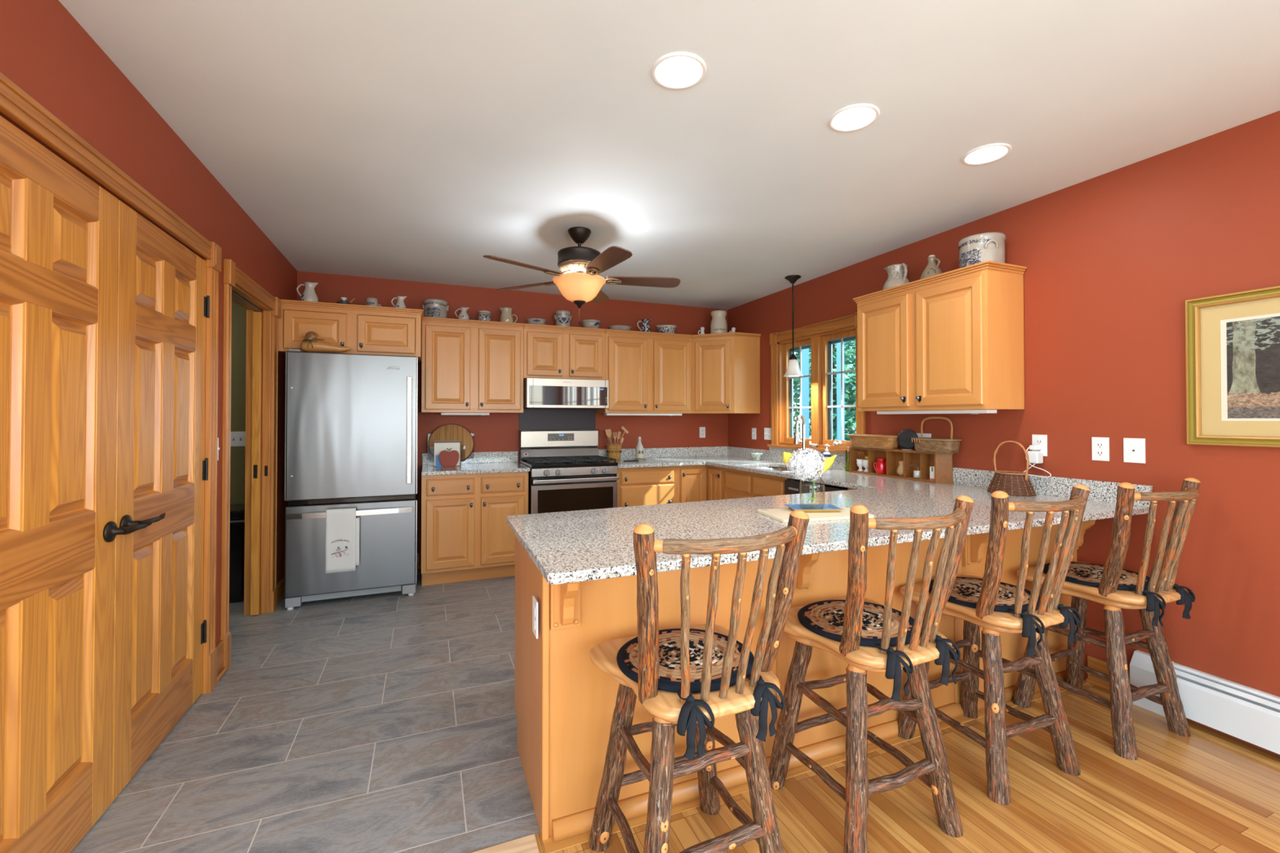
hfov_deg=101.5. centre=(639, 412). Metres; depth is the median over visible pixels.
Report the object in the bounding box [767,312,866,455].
window
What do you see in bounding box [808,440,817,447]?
dish
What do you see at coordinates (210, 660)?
trim
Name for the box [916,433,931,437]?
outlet
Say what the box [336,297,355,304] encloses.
covered dish
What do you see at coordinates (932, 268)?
jug
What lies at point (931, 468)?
box
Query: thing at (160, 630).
door
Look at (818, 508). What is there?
glass jar
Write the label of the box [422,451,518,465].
backsplash
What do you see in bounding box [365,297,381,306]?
mug
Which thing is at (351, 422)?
refrigerator
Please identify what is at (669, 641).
pad
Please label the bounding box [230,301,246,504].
wall
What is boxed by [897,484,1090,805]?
bar stool
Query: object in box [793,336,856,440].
tree
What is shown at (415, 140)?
ceiling
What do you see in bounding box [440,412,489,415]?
strip light
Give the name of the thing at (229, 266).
trim
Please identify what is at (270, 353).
trim
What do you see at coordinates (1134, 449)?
cable jack
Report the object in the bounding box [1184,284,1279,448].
framed print
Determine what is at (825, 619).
pad
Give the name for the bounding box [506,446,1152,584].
countertop
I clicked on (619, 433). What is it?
rake
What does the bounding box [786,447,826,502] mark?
hydrangea
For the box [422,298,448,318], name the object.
crock
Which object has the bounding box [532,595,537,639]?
wall outlet
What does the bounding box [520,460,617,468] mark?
cooktop
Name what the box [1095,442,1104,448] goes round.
receptacle
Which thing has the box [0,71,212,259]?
trim
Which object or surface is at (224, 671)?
trim
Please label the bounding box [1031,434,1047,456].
wall outlet
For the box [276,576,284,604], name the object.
baseboard
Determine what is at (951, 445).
basket
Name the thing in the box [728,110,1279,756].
wall
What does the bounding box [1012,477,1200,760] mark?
bar stool
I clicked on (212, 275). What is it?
trim
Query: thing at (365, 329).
upper cabinet
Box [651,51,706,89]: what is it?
recessed light
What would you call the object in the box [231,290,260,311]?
trim
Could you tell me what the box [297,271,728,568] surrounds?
wall
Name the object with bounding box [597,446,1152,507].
backsplash
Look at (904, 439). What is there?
disc
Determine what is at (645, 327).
pitcher
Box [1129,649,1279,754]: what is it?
baseboard heater
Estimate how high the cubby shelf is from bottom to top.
0.195 m
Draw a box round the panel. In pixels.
[519,408,595,461]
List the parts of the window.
sash, head casing, sill, sash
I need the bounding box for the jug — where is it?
[919,254,942,279]
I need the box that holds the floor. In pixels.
[71,568,1279,852]
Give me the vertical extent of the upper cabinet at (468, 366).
0.794 m
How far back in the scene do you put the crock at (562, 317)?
4.88 m
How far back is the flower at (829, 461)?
2.24 m
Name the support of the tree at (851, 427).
on the ground
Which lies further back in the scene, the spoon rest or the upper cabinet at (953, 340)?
the spoon rest
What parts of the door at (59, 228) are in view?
panel, panel, panel, panel, panel, panel, handle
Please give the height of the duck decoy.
0.149 m
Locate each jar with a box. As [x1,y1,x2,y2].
[478,310,491,320]
[799,479,825,509]
[897,461,903,475]
[909,463,919,478]
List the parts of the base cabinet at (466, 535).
drawer, door, drawer, door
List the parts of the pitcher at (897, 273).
handle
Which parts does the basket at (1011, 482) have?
hoop handle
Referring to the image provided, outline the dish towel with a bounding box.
[325,507,359,573]
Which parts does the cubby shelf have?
panel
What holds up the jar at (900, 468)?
in the cubby shelf
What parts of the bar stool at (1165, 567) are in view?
leg, leg, seat, seat, post, leg, leg, rail, post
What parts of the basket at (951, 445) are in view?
handle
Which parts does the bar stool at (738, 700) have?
leg, post, leg, seat, seat, leg, rail, leg, post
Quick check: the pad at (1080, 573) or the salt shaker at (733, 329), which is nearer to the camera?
the pad at (1080, 573)
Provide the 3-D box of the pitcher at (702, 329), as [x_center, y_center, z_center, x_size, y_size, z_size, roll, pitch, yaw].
[0.635,-0.835,5.398,0.074,0.100,0.051,0,-1,-22]
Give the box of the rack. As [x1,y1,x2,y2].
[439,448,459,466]
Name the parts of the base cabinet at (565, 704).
panel, corner post, moulding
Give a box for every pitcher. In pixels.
[296,281,318,302]
[391,296,407,308]
[454,306,469,319]
[498,306,517,322]
[636,319,652,332]
[882,262,910,289]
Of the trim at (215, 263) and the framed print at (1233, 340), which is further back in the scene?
the trim at (215, 263)
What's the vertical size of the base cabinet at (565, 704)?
0.881 m
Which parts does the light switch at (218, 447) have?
plate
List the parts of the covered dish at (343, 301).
lid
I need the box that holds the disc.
[897,429,917,450]
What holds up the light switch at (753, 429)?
attached to the wall at (1113, 260)
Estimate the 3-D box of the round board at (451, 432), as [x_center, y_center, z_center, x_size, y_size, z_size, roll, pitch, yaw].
[-1.662,0.276,4.614,0.378,0.350,0.170,0,-1,-22]
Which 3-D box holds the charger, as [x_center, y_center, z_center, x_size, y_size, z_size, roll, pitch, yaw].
[2.147,0.263,2.842,0.062,0.171,0.148,1,-1,-39]
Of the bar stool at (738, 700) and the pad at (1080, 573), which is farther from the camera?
the pad at (1080, 573)
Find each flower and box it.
[782,451,815,495]
[811,454,836,497]
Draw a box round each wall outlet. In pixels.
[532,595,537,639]
[699,426,705,437]
[764,427,771,439]
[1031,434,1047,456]
[1091,436,1109,461]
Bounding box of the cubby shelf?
[849,446,953,483]
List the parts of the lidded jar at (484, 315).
lid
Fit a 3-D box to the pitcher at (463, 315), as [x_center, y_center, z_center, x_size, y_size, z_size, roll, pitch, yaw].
[-1.557,-0.861,4.609,0.107,0.134,0.096,0,-1,28]
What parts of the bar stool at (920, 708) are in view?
leg, seat, post, leg, seat, rail, leg, post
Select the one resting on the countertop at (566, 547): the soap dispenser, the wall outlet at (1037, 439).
the soap dispenser
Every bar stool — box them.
[588,510,809,852]
[768,495,973,852]
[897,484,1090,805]
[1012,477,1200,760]
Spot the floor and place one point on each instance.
(384, 722)
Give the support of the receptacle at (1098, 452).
attached to the wall outlet at (1100, 446)
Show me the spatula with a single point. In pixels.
(608, 432)
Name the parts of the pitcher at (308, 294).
handle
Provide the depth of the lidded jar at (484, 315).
4.63 m
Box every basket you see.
[605,443,622,460]
[848,434,898,448]
[911,416,961,453]
[986,440,1036,496]
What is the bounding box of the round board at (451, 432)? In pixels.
[428,423,474,462]
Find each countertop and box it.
[421,451,530,475]
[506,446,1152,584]
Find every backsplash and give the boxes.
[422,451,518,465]
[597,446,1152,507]
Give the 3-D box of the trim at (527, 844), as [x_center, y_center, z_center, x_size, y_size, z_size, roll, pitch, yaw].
[-0.926,1.350,1.371,1.312,0.034,0.090,0,-1,-22]
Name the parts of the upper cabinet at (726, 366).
door, crown moulding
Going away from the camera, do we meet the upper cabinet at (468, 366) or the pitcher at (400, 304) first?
the pitcher at (400, 304)
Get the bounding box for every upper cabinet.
[278,299,423,364]
[421,316,524,413]
[523,323,605,379]
[595,328,693,413]
[689,332,760,413]
[853,260,1026,411]
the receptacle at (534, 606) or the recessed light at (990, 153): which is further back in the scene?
the recessed light at (990, 153)
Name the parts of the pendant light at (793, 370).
rod, lamp shade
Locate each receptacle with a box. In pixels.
[533,604,535,630]
[1035,439,1042,444]
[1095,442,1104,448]
[1095,449,1104,456]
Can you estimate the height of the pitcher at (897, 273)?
0.196 m
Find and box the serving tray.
[784,503,843,511]
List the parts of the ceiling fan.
blade, blade, lamp shade, blade, blade, blade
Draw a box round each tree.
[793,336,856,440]
[795,339,856,440]
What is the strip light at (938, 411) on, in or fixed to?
attached to the upper cabinet at (953, 340)
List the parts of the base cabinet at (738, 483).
door, drawer, drawer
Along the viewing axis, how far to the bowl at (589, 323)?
4.97 m
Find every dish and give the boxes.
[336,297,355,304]
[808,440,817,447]
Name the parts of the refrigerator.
door trim, handle, freezer drawer, door, handle, drawer trim, door trim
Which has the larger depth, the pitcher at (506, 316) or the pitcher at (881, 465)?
the pitcher at (506, 316)
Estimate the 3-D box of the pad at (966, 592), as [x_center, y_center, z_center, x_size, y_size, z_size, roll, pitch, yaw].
[1.373,0.770,2.042,0.402,0.140,0.463,0,-1,-22]
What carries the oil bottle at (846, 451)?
on the countertop at (566, 547)
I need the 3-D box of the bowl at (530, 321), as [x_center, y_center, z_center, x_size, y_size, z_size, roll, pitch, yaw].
[-0.959,-0.824,4.847,0.178,0.066,0.178,0,-1,-22]
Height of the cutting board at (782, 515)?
0.012 m
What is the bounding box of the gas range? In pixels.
[519,429,619,514]
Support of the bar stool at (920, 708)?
on the floor
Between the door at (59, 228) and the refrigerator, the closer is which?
the door at (59, 228)
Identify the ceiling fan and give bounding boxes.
[483,226,680,325]
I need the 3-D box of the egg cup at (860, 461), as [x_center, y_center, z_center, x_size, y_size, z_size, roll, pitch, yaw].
[1.654,0.395,3.926,0.058,0.088,0.057,0,-1,-22]
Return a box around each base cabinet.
[421,471,528,586]
[514,520,1095,842]
[617,466,676,507]
[676,464,758,502]
[724,467,788,499]
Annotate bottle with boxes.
[635,436,644,460]
[844,431,849,471]
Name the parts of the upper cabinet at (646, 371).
door, crown moulding, door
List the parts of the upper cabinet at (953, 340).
door, knob, knob, crown moulding, door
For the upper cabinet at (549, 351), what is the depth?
4.80 m
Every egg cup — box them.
[856,458,863,471]
[862,459,868,471]
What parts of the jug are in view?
handle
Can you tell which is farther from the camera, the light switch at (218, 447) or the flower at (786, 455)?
the light switch at (218, 447)
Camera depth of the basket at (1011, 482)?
2.79 m
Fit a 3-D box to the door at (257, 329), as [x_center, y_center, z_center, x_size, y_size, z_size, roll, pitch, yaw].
[-2.715,0.341,3.848,0.046,2.034,0.744,0,-1,-22]
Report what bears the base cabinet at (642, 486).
on the floor
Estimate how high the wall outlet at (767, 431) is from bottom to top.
0.116 m
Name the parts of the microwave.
glass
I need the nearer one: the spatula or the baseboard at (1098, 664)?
the baseboard at (1098, 664)
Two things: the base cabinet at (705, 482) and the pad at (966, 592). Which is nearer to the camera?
the pad at (966, 592)
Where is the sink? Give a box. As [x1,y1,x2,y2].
[758,466,791,479]
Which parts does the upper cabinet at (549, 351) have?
door, crown moulding, door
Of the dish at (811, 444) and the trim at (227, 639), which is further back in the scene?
the dish at (811, 444)
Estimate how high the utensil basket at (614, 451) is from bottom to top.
0.169 m
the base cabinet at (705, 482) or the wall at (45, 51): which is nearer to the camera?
the wall at (45, 51)
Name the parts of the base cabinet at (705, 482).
door, door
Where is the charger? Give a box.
[1022,444,1051,477]
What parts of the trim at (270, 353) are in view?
strike plate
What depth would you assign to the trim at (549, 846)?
1.85 m
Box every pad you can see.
[616,628,784,760]
[797,600,960,702]
[928,577,1081,657]
[1043,562,1195,626]
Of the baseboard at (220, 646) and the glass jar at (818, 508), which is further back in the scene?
the baseboard at (220, 646)
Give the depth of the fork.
5.13 m
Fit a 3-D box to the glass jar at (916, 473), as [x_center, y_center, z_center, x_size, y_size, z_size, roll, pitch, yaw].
[1.839,0.387,3.483,0.060,0.093,0.086,0,-1,-22]
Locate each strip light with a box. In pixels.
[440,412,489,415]
[604,413,682,416]
[876,409,996,414]
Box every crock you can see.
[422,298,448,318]
[554,310,571,326]
[958,231,1006,268]
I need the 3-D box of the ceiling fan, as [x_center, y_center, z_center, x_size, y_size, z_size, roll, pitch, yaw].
[-0.361,-0.865,3.338,1.268,0.613,1.247,0,-1,-22]
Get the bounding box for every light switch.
[217,437,219,460]
[230,431,245,446]
[751,427,755,439]
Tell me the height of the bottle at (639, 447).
0.230 m
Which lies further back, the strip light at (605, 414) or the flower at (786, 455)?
the strip light at (605, 414)
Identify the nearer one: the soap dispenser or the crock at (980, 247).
the crock at (980, 247)
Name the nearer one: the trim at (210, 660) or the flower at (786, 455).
the flower at (786, 455)
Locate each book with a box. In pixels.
[434,440,461,466]
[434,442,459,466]
[435,454,443,466]
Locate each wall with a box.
[0,0,297,694]
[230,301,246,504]
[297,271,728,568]
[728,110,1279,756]
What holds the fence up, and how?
on the ground
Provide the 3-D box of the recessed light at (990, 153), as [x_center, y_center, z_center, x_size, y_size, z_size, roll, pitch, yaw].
[1.581,-1.178,2.391,0.192,0.008,0.192,0,-1,-22]
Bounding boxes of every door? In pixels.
[0,115,152,852]
[111,200,209,801]
[250,311,262,615]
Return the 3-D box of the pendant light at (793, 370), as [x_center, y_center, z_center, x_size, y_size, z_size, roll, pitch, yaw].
[1.306,-0.733,4.466,0.164,0.852,0.164,0,-1,-22]
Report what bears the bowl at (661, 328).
on the upper cabinet at (646, 371)
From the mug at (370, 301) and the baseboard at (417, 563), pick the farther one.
the baseboard at (417, 563)
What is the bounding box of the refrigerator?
[284,349,417,610]
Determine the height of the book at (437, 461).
0.100 m
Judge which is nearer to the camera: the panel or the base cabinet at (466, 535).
the base cabinet at (466, 535)
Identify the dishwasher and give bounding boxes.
[784,479,848,494]
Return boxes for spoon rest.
[623,457,646,462]
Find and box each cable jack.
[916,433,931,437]
[1123,438,1145,463]
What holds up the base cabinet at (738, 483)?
on the floor
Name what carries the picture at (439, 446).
on the countertop at (494, 461)
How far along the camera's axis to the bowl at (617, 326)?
5.07 m
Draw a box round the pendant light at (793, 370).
[783,275,803,377]
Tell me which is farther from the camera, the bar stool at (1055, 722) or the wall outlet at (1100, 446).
the wall outlet at (1100, 446)
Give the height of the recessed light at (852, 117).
0.008 m
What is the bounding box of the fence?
[801,338,844,440]
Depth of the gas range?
4.53 m
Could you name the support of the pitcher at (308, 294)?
on the upper cabinet at (365, 329)
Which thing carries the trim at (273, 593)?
attached to the wall at (45, 51)
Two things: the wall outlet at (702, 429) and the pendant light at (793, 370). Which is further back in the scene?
the wall outlet at (702, 429)
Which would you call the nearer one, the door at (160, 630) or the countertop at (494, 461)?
the door at (160, 630)
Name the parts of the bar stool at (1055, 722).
leg, leg, seat, seat, post, leg, rail, leg, post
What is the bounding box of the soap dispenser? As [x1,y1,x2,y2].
[822,444,831,469]
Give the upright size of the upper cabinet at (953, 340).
0.794 m
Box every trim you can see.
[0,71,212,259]
[201,259,218,693]
[202,647,217,693]
[206,241,221,271]
[217,666,226,683]
[220,283,231,635]
[220,631,231,671]
[222,258,280,318]
[231,266,275,311]
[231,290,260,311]
[244,309,278,615]
[269,587,277,612]
[471,834,539,852]
[540,680,1088,852]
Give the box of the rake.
[617,431,621,443]
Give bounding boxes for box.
[929,466,934,479]
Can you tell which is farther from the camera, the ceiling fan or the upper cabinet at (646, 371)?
the upper cabinet at (646, 371)
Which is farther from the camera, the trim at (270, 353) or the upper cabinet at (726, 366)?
the upper cabinet at (726, 366)
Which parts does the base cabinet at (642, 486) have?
drawer, drawer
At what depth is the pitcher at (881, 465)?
3.73 m
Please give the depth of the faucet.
4.39 m
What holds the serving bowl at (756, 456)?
on the countertop at (566, 547)
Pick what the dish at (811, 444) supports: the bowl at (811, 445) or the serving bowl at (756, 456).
the bowl at (811, 445)
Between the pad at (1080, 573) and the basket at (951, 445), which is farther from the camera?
the basket at (951, 445)
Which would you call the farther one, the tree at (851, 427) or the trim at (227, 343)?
the tree at (851, 427)
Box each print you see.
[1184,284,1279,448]
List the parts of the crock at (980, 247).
lug handle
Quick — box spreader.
[617,426,628,444]
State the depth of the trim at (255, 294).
3.19 m
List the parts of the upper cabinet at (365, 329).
door, crown moulding, door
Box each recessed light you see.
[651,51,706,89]
[827,103,879,132]
[961,142,1011,164]
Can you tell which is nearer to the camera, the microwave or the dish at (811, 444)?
the dish at (811, 444)
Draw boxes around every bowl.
[526,318,546,324]
[582,319,600,328]
[608,324,631,330]
[655,324,676,333]
[750,452,763,460]
[809,443,817,447]
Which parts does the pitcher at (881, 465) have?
lid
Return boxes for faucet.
[793,414,805,452]
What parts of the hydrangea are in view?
stem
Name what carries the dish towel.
hanging from the refrigerator
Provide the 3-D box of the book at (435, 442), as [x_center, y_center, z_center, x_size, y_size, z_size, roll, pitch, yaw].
[-1.647,0.351,4.485,0.213,0.216,0.014,0,-1,-22]
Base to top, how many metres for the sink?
0.184 m
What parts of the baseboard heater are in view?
panel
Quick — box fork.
[613,431,617,444]
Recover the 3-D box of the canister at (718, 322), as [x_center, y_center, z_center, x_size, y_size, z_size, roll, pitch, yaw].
[0.818,-0.916,5.429,0.172,0.262,0.173,0,-1,-22]
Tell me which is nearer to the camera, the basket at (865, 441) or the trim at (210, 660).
the trim at (210, 660)
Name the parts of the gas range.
knob, knob, vent panel, oven door, control panel, door glass, handle, knob, knob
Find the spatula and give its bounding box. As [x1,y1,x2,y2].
[604,429,611,444]
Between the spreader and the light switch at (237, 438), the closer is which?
the light switch at (237, 438)
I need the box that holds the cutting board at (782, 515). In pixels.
[756,506,874,522]
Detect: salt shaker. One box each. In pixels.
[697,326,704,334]
[728,327,735,332]
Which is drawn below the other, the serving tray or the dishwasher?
the serving tray
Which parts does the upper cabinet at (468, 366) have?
door, crown moulding, door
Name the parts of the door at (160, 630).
handle, panel, panel, panel, panel, panel, panel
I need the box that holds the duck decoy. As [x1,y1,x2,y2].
[300,331,351,352]
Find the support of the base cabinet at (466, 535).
on the floor
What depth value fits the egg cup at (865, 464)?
3.85 m
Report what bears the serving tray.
on the cutting board at (782, 515)
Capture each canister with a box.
[710,310,727,333]
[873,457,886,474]
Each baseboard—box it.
[215,640,223,675]
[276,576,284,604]
[416,553,418,568]
[1085,655,1129,691]
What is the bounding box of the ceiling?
[58,0,1279,309]
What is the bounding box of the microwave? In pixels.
[523,377,608,408]

